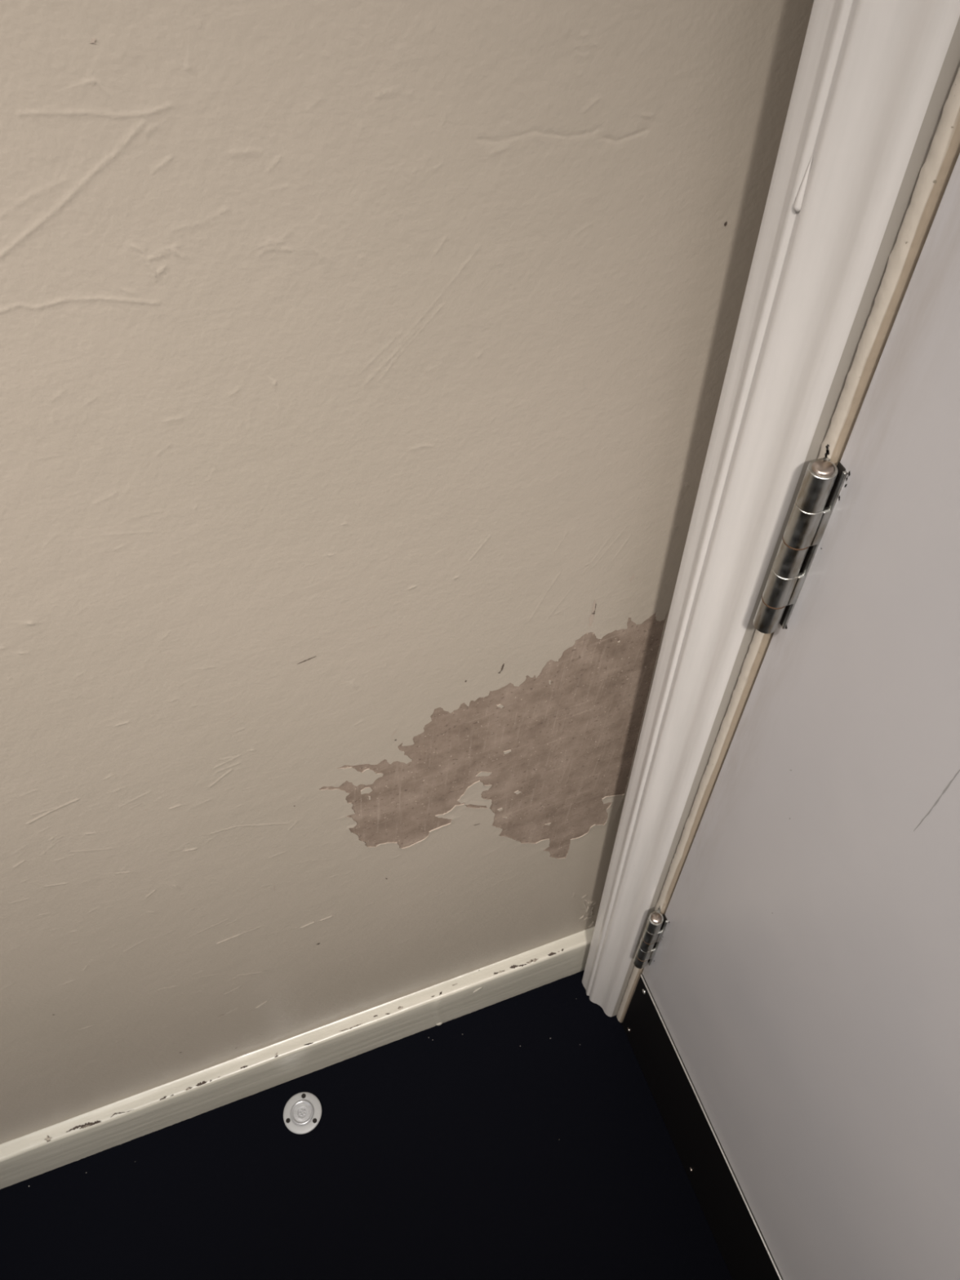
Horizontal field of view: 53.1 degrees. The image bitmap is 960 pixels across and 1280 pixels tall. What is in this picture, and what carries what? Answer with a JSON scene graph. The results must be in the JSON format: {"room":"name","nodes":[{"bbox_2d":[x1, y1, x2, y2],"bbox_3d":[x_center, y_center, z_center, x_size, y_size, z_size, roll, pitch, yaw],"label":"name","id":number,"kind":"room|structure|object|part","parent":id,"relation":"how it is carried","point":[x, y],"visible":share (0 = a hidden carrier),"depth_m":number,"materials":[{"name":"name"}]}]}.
{"room":"hallway","nodes":[
{"label":"hallway","id":0,"kind":"room"},
{"bbox_2d":[0,969,732,1279],"bbox_3d":[-0.524,1.504,0.165,2.420,0.060,2.520,-16,55,-11],"label":"floor","id":1,"kind":"structure","parent":0,"point":[455,1148],"depth_m":0.88,"materials":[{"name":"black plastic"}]},
{"bbox_2d":[283,1092,321,1133],"bbox_3d":[-0.169,0.450,0.913,0.037,0.003,0.037,-16,55,-11],"label":"disc","id":2,"kind":"object","parent":1,"relation":"on","point":[302,1113],"visible":1,"depth_m":0.91,"materials":[{"name":"silver metal"}]},
{"bbox_2d":[0,0,813,1144],"bbox_3d":[-1.000,-0.117,-0.149,2.300,2.400,0.121,-16,55,-11],"label":"wall","id":3,"kind":"structure","parent":0,"point":[363,364],"depth_m":0.38,"materials":[{"name":"beige paint"}]},
{"bbox_2d":[0,926,595,1189],"bbox_3d":[-0.966,0.628,0.739,2.300,0.083,0.016,-16,55,-11],"label":"baseboard","id":4,"kind":"structure","parent":3,"relation":"attached to","point":[26,1157],"depth_m":0.89,"materials":[{"name":"beige paint"}]},
{"bbox_3d":[0.545,0.446,-0.592,0.120,2.400,2.520,-16,55,-11],"label":"wall","id":5,"kind":"structure","parent":0,"visible":0},
{"bbox_2d":[582,0,959,1017],"bbox_3d":[0.110,-0.259,0.146,0.021,2.075,0.043,-16,55,-11],"label":"trim","id":6,"kind":"structure","parent":5,"relation":"attached to","point":[874,79],"depth_m":0.35,"materials":[{"name":"white paint"}]},
{"bbox_2d":[616,66,959,1022],"bbox_3d":[0.172,-0.244,0.169,0.099,2.020,0.022,-16,55,-11],"label":"door frame","id":7,"kind":"structure","parent":5,"relation":"attached to","point":[935,175],"depth_m":0.33,"materials":[{"name":"paint"}]},
{"bbox_2d":[622,153,959,1279],"bbox_3d":[0.273,0.067,-0.046,0.053,1.981,0.770,-16,55,-11],"label":"door","id":8,"kind":"structure","parent":5,"relation":"in","point":[792,1029],"depth_m":0.45,"materials":[{"name":"laminate"}]},
{"bbox_3d":[0.134,0.239,0.762,0.013,0.112,0.016,-16,55,-11],"label":"door hinge","id":9,"kind":"part","parent":8,"relation":"part of","materials":[{"name":"silver metal"}]},
{"bbox_3d":[0.270,0.622,0.679,0.002,0.153,0.760,-16,55,-11],"label":"kick plate","id":10,"kind":"part","parent":8,"relation":"part of","materials":[{"name":"black"}]},
{"bbox_3d":[0.129,-0.035,0.398,0.013,0.109,0.016,-16,55,-11],"label":"door hinge","id":11,"kind":"part","parent":8,"relation":"part of","materials":[{"name":"silver metal"}]}
]}

